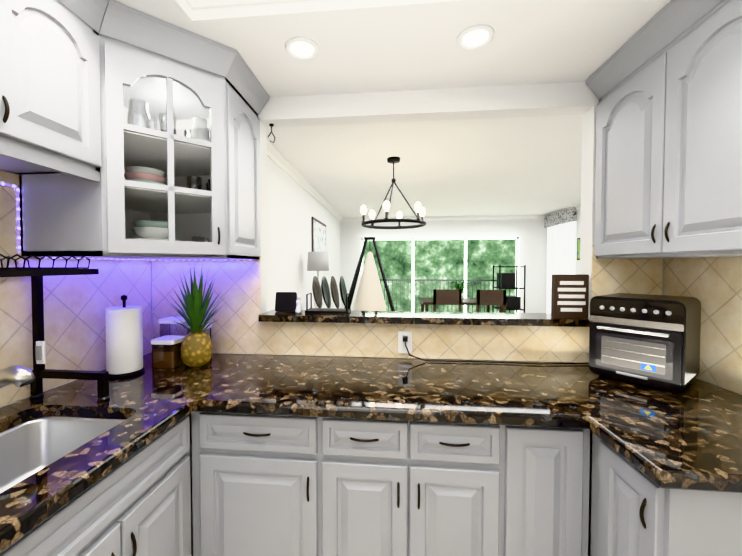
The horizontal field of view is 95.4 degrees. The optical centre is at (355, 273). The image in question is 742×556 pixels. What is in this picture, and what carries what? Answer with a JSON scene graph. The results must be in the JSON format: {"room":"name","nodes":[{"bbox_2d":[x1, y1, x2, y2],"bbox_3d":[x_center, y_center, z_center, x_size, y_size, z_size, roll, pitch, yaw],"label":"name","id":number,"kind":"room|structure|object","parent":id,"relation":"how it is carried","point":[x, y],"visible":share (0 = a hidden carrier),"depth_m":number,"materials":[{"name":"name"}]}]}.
{"room":"kitchen","nodes":[
{"label":"kitchen","id":0,"kind":"room"},
{"bbox_2d":[0,170,151,407],"bbox_3d":[-1.361,0.094,0.109,0.103,2.600,3.770,0,1,6],"label":"wall","id":1,"kind":"structure","parent":0,"point":[75,306],"depth_m":1.36,"materials":[{"name":"tile"}]},
{"bbox_2d":[0,0,107,181],"bbox_3d":[-1.060,-0.606,0.679,0.379,0.603,0.998,0,1,6],"label":"upper cabinet","id":2,"kind":"object","parent":1,"relation":"attached to","point":[50,118],"visible":1,"depth_m":0.99,"materials":[{"name":"paint"}]},
{"bbox_2d":[0,182,253,259],"bbox_3d":[-0.965,-0.169,0.554,0.596,0.254,2.545,0,1,6],"label":"led strip","id":3,"kind":"object","parent":1,"relation":"attached to","point":[17,215],"visible":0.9,"depth_m":1.20,"materials":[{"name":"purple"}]},
{"bbox_2d":[19,0,269,258],"bbox_3d":[-0.829,-0.498,1.482,0.684,0.858,0.686,0,1,6],"label":"upper cabinet","id":4,"kind":"object","parent":1,"relation":"attached to","point":[170,70],"visible":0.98,"depth_m":1.32,"materials":[{"name":"paint"}]},
{"bbox_2d":[124,166,165,184],"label":"plate","id":5,"kind":"object","parent":4,"relation":"in","point":[136,173],"depth_m":1.39,"materials":[{"name":"white ceramic"}]},
{"bbox_2d":[127,220,167,240],"label":"bowls","id":6,"kind":"object","parent":4,"relation":"in","point":[162,228],"depth_m":1.42,"materials":[{"name":"white ceramic"}]},
{"bbox_2d":[127,99,209,141],"bbox_3d":[-0.808,-0.629,1.559,0.422,0.190,0.186,-1,2,-36],"label":"glasses","id":7,"kind":"object","parent":4,"relation":"in","point":[201,135],"depth_m":1.46,"materials":[{"name":"clear glass"}]},
{"bbox_2d":[186,176,210,190],"label":"cups","id":8,"kind":"object","parent":4,"relation":"in","point":[196,185],"depth_m":1.55,"materials":[{"name":"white ceramic"}]},
{"bbox_2d":[192,237,209,241],"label":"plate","id":9,"kind":"object","parent":4,"relation":"in","point":[198,239],"depth_m":1.68,"materials":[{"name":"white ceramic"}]},
{"bbox_2d":[267,156,339,310],"bbox_3d":[-0.663,-0.018,4.712,0.100,2.600,5.530,0,1,6],"label":"wall","id":10,"kind":"structure","parent":0,"point":[293,206],"depth_m":3.78,"materials":[{"name":"white paint"}]},
{"bbox_2d":[267,140,343,221],"bbox_3d":[-0.583,-1.117,4.682,0.060,0.078,5.520,0,1,6],"label":"crown molding","id":11,"kind":"structure","parent":10,"relation":"attached to","point":[280,161],"depth_m":3.80,"materials":[{"name":"white wood"}]},
{"bbox_2d":[311,217,325,251],"bbox_3d":[-0.555,-0.524,5.156,0.022,0.550,1.000,0,1,6],"label":"picture frame","id":12,"kind":"object","parent":10,"relation":"attached to","point":[318,235],"visible":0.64,"depth_m":5.01,"materials":[{"name":"brown wood"}]},
{"bbox_2d":[191,515,589,555],"bbox_3d":[1.250,1.381,2.715,5.000,0.100,9.600,0,1,6],"label":"floor","id":13,"kind":"structure","parent":0,"point":[192,539],"depth_m":1.70,"materials":[{"name":"tile"}]},
{"bbox_2d":[0,414,190,555],"bbox_3d":[-0.919,0.938,0.950,0.597,0.873,0.688,0,1,6],"label":"base cabinet","id":14,"kind":"object","parent":13,"relation":"on","point":[138,503],"visible":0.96,"depth_m":0.96,"materials":[{"name":"paint"}]},
{"bbox_2d":[0,352,259,553],"bbox_3d":[-0.976,0.494,0.328,0.613,0.040,3.062,0,1,6],"label":"countertop","id":15,"kind":"structure","parent":14,"relation":"on","point":[28,503],"depth_m":0.98,"materials":[{"name":"black stone"}]},
{"bbox_2d":[0,365,34,388],"bbox_3d":[-1.061,0.327,0.945,0.303,0.262,0.080,0,1,6],"label":"faucet","id":16,"kind":"object","parent":15,"relation":"on","point":[18,376],"visible":1,"depth_m":0.93,"materials":[{"name":"silver metal"}]},
{"bbox_2d":[0,254,109,401],"bbox_3d":[-1.084,0.206,0.735,0.302,0.513,1.003,0,1,6],"label":"dish rack","id":17,"kind":"object","parent":15,"relation":"on","point":[39,370],"visible":0.98,"depth_m":1.20,"materials":[{"name":"black metal"}]},
{"bbox_2d":[0,416,124,492],"bbox_3d":[-0.928,0.598,0.918,0.440,0.193,0.530,0,1,6],"label":"undermount sink","id":18,"kind":"object","parent":15,"relation":"in","point":[29,448],"visible":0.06,"depth_m":1.15,"materials":[{"name":"grey metal"}]},
{"bbox_2d":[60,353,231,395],"bbox_3d":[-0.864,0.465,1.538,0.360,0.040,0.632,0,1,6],"label":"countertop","id":19,"kind":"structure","parent":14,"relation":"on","point":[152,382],"depth_m":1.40,"materials":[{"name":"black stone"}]},
{"bbox_2d":[105,295,144,378],"bbox_3d":[-1.031,0.269,1.503,0.150,0.350,0.150,0,1,6],"label":"paper towel holder","id":20,"kind":"object","parent":19,"relation":"on","point":[124,340],"visible":0.9,"depth_m":1.45,"materials":[{"name":"white paper"}]},
{"bbox_2d":[151,317,211,368],"bbox_3d":[-0.889,0.336,1.694,0.213,0.208,0.273,0,1,6],"label":"containers","id":21,"kind":"object","parent":19,"relation":"on","point":[166,349],"visible":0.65,"depth_m":1.60,"materials":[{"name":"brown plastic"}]},
{"bbox_2d":[166,266,224,366],"bbox_3d":[-0.766,0.191,1.616,0.275,0.502,0.277,0,1,6],"label":"pineapple","id":22,"kind":"object","parent":19,"relation":"on","point":[196,348],"visible":1,"depth_m":1.58,"materials":[{"name":"green plant"}]},
{"bbox_2d":[191,411,322,555],"bbox_3d":[-0.345,0.924,1.516,0.488,0.872,0.584,0,1,6],"label":"base cabinet","id":23,"kind":"object","parent":13,"relation":"on","point":[273,485],"depth_m":1.22,"materials":[{"name":"paint"}]},
{"bbox_2d":[344,237,394,310],"bbox_3d":[0.218,0.346,5.303,1.144,1.846,0.943,0,1,6],"label":"stand","id":24,"kind":"object","parent":13,"relation":"on","point":[355,279],"visible":0.4,"depth_m":5.19,"materials":[{"name":"black metal"}]},
{"bbox_2d":[354,251,385,310],"bbox_3d":[0.212,0.162,5.237,0.540,1.375,0.649,0,1,6],"label":"lampshade","id":25,"kind":"object","parent":24,"relation":"hanging from","point":[369,296],"visible":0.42,"depth_m":5.16,"materials":[{"name":"fabric"}]},
{"bbox_2d":[323,417,510,555],"bbox_3d":[0.211,0.925,1.462,0.629,0.872,0.584,0,1,6],"label":"base cabinet","id":26,"kind":"object","parent":13,"relation":"on","point":[391,487],"depth_m":1.17,"materials":[{"name":"paint"}]},
{"bbox_2d":[192,355,741,428],"bbox_3d":[0.451,0.468,1.410,1.984,0.040,0.632,0,1,6],"label":"countertop","id":27,"kind":"structure","parent":26,"relation":"on","point":[549,395],"depth_m":1.27,"materials":[{"name":"black stone"}]},
{"bbox_2d":[405,339,588,364],"bbox_3d":[0.710,0.386,1.659,0.934,0.107,0.048,0,1,6],"label":"power cord","id":28,"kind":"object","parent":27,"relation":"on","point":[488,361],"visible":0.79,"depth_m":1.66,"materials":[{"name":"black plastic"}]},
{"bbox_2d":[589,293,700,392],"bbox_3d":[1.200,0.271,1.417,0.314,0.350,0.304,-1,2,-36],"label":"air fryer oven","id":29,"kind":"object","parent":27,"relation":"on","point":[649,340],"visible":1,"depth_m":1.32,"materials":[{"name":"black metal"}]},
{"bbox_2d":[433,289,461,311],"bbox_3d":[1.521,0.757,5.749,0.450,1.000,0.420,0,1,6],"label":"dining chair","id":30,"kind":"object","parent":13,"relation":"on","point":[454,297],"depth_m":5.53,"materials":[{"name":"brown wood"}]},
{"bbox_2d":[418,297,506,312],"bbox_3d":[1.892,0.866,6.208,1.400,0.760,0.900,0,1,6],"label":"dining table","id":31,"kind":"object","parent":13,"relation":"on","point":[426,301],"visible":0.23,"depth_m":5.95,"materials":[{"name":"brown wood"}]},
{"bbox_2d":[451,280,468,299],"bbox_3d":[1.888,0.298,6.142,0.324,0.376,0.320,0,1,6],"label":"potted plant","id":32,"kind":"object","parent":31,"relation":"on","point":[459,286],"visible":0.79,"depth_m":6.12,"materials":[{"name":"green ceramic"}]},
{"bbox_2d":[477,290,505,312],"bbox_3d":[2.218,0.758,5.681,0.450,1.000,0.420,0,1,6],"label":"dining chair","id":33,"kind":"object","parent":13,"relation":"on","point":[484,297],"depth_m":5.46,"materials":[{"name":"brown wood"}]},
{"bbox_2d":[492,265,525,312],"bbox_3d":[2.956,0.537,6.548,0.474,1.400,0.428,0,1,6],"label":"shelving unit","id":34,"kind":"object","parent":13,"relation":"on","point":[505,280],"visible":0.62,"depth_m":6.39,"materials":[{"name":"black metal"}]},
{"bbox_2d":[507,425,589,555],"bbox_3d":[0.665,0.926,1.418,0.283,0.872,0.584,0,1,6],"label":"base cabinet","id":35,"kind":"object","parent":13,"relation":"on","point":[550,466],"depth_m":1.13,"materials":[{"name":"paint"}]},
{"bbox_2d":[590,432,741,555],"bbox_3d":[1.069,0.938,0.946,0.666,0.873,0.310,0,1,6],"label":"base cabinet","id":36,"kind":"object","parent":13,"relation":"on","point":[635,511],"visible":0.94,"depth_m":0.85,"materials":[{"name":"paint"}]},
{"bbox_2d":[588,416,741,492],"bbox_3d":[1.059,0.480,0.893,0.673,0.040,0.280,0,1,6],"label":"countertop","id":37,"kind":"structure","parent":36,"relation":"on","point":[688,436],"depth_m":0.89,"materials":[{"name":"black stone"}]},
{"bbox_3d":[-0.451,0.915,4.176,0.410,0.760,1.000,0,1,6],"label":"console table","id":38,"kind":"object","parent":13,"relation":"on","visible":0},
{"bbox_2d":[307,251,328,307],"bbox_3d":[-0.461,0.136,4.108,0.270,0.800,0.270,0,1,6],"label":"table lamp","id":39,"kind":"object","parent":38,"relation":"on","point":[317,261],"visible":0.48,"depth_m":3.99,"materials":[{"name":"white fabric"}]},
{"bbox_2d":[113,0,670,96],"bbox_3d":[-0.009,-1.016,-0.100,2.830,0.250,3.870,0,1,6],"label":"ceiling","id":40,"kind":"structure","parent":0,"point":[379,45],"depth_m":1.32,"materials":[{"name":"white paint"}]},
{"bbox_2d":[185,0,210,8],"bbox_3d":[-0.677,-1.017,-0.020,0.085,0.168,2.500,0,1,6],"label":"crown molding","id":41,"kind":"structure","parent":40,"relation":"attached to","point":[197,4],"depth_m":1.21,"materials":[{"name":"white"}]},
{"bbox_2d":[206,0,306,7],"bbox_3d":[0.055,-1.045,1.122,1.140,0.168,0.085,0,1,6],"label":"crown molding","id":42,"kind":"structure","parent":40,"relation":"attached to","point":[213,3],"depth_m":1.20,"materials":[{"name":"white"}]},
{"bbox_2d":[285,37,318,59],"bbox_3d":[-0.221,-0.921,1.385,0.140,0.011,0.140,0,1,6],"label":"recessed light","id":43,"kind":"object","parent":40,"relation":"in","point":[301,48],"visible":1,"depth_m":1.38,"materials":[{"name":"white"}]},
{"bbox_2d":[457,24,494,49],"bbox_3d":[0.466,-0.919,1.318,0.140,0.011,0.140,0,1,6],"label":"recessed light","id":44,"kind":"object","parent":40,"relation":"in","point":[476,37],"visible":1,"depth_m":1.31,"materials":[{"name":"white"}]},
{"bbox_2d":[151,81,662,544],"bbox_3d":[0.174,0.053,1.800,2.630,2.600,0.106,0,1,6],"label":"wall","id":45,"kind":"structure","parent":0,"point":[237,327],"depth_m":1.74,"materials":[{"name":"paint"}]},
{"bbox_2d":[268,124,274,142],"bbox_3d":[-0.465,-0.769,1.855,0.045,0.102,0.023,0,1,6],"label":"hook","id":46,"kind":"object","parent":45,"relation":"attached to","point":[271,125],"visible":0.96,"depth_m":1.85,"materials":[{"name":"black metal"}]},
{"bbox_2d":[398,331,411,353],"bbox_3d":[0.252,0.355,1.728,0.070,0.114,0.035,0,1,6],"label":"electrical outlet plate","id":47,"kind":"object","parent":45,"relation":"attached to","point":[404,335],"visible":0.96,"depth_m":1.74,"materials":[{"name":"white plastic"}]},
{"bbox_2d":[258,310,589,326],"bbox_3d":[0.327,0.234,1.802,1.669,0.034,0.220,0,1,6],"label":"ledge shelf","id":48,"kind":"object","parent":45,"relation":"attached to","point":[467,318],"visible":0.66,"depth_m":1.72,"materials":[{"name":"stone"}]},
{"bbox_2d":[275,276,350,313],"bbox_3d":[-0.244,0.113,1.891,0.420,0.202,0.188,0,1,6],"label":"decorations","id":49,"kind":"object","parent":48,"relation":"on","point":[287,301],"visible":1,"depth_m":1.89,"materials":[{"name":"black plastic"}]},
{"bbox_2d":[551,274,588,318],"bbox_3d":[1.060,0.112,1.671,0.158,0.215,0.034,0,1,6],"label":"box sign","id":50,"kind":"object","parent":48,"relation":"on","point":[569,295],"visible":1,"depth_m":1.66,"materials":[{"name":"brown wood"}]},
{"bbox_2d":[267,115,581,217],"bbox_3d":[1.558,-1.179,4.527,4.550,0.050,5.651,0,1,6],"label":"ceiling","id":51,"kind":"structure","parent":0,"point":[503,166],"depth_m":3.49,"materials":[{"name":"white paint"}]},
{"bbox_2d":[361,157,425,228],"bbox_3d":[0.367,-0.795,3.301,0.633,0.654,0.642,0,1,6],"label":"chandelier","id":52,"kind":"object","parent":51,"relation":"hanging from","point":[386,204],"visible":1,"depth_m":3.25,"materials":[{"name":"black metal"}]},
{"bbox_2d":[340,219,546,312],"bbox_3d":[1.826,-0.082,7.307,4.550,2.600,0.120,0,1,6],"label":"wall","id":53,"kind":"structure","parent":0,"point":[531,234],"depth_m":7.14,"materials":[{"name":"white paint"}]},
{"bbox_2d":[361,237,518,312],"bbox_3d":[1.777,0.218,7.329,3.350,2.000,0.040,0,1,6],"label":"window frame","id":54,"kind":"structure","parent":53,"relation":"in","point":[465,239],"depth_m":7.25,"materials":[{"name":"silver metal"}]},
{"bbox_2d":[344,215,544,221],"bbox_3d":[1.817,-1.178,7.190,4.170,0.078,0.060,0,1,6],"label":"crown molding","id":55,"kind":"structure","parent":53,"relation":"attached to","point":[504,217],"depth_m":7.14,"materials":[{"name":"white"}]},
{"bbox_2d":[575,209,580,273],"bbox_3d":[3.761,-0.006,4.231,0.100,2.600,5.630,0,1,6],"label":"wall","id":56,"kind":"structure","parent":0,"point":[577,264],"depth_m":5.90,"materials":[{"name":"white paint"}]},
{"bbox_2d":[544,207,576,312],"bbox_3d":[3.893,-0.096,6.482,0.070,2.170,1.100,0,1,6],"label":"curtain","id":57,"kind":"object","parent":56,"relation":"attached to","point":[560,226],"visible":0.56,"depth_m":6.44,"materials":[{"name":"white fabric"}]},
{"bbox_2d":[545,204,580,215],"bbox_3d":[3.687,-1.107,4.266,0.060,0.078,5.520,0,1,6],"label":"crown molding","id":58,"kind":"structure","parent":56,"relation":"attached to","point":[578,207],"depth_m":5.88,"materials":[{"name":"white"}]},
{"bbox_2d":[577,238,579,259],"bbox_3d":[3.841,-0.422,5.685,0.022,0.380,0.380,0,1,6],"label":"picture frame","id":59,"kind":"object","parent":56,"relation":"attached to","point":[578,248],"visible":0.32,"depth_m":5.83,"materials":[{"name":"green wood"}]},
{"bbox_2d":[663,257,741,394],"bbox_3d":[1.353,0.101,-0.155,0.103,2.600,3.770,0,1,6],"label":"wall","id":60,"kind":"structure","parent":0,"point":[713,285],"depth_m":1.36,"materials":[{"name":"tile"}]},
{"bbox_2d":[586,0,741,258],"bbox_3d":[1.246,-0.491,1.171,0.368,0.858,0.898,0,1,6],"label":"upper cabinet","id":61,"kind":"object","parent":60,"relation":"attached to","point":[664,83],"visible":1,"depth_m":1.17,"materials":[{"name":"paint"}]},
{"label":"outside","id":62,"kind":"structure","parent":0,"visible":0},
{"bbox_2d":[363,239,515,312],"bbox_3d":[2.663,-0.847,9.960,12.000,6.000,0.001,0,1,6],"label":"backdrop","id":63,"kind":"structure","parent":62,"point":[438,259],"depth_m":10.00,"materials":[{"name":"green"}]},
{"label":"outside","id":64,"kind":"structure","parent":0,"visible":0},
{"bbox_2d":[379,279,509,312],"bbox_3d":[1.845,0.731,8.043,4.150,1.140,1.250,0,1,6],"label":"rail","id":65,"kind":"object","parent":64,"point":[404,280],"visible":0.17,"depth_m":8.54,"materials":[{"name":"black metal"}]}
]}

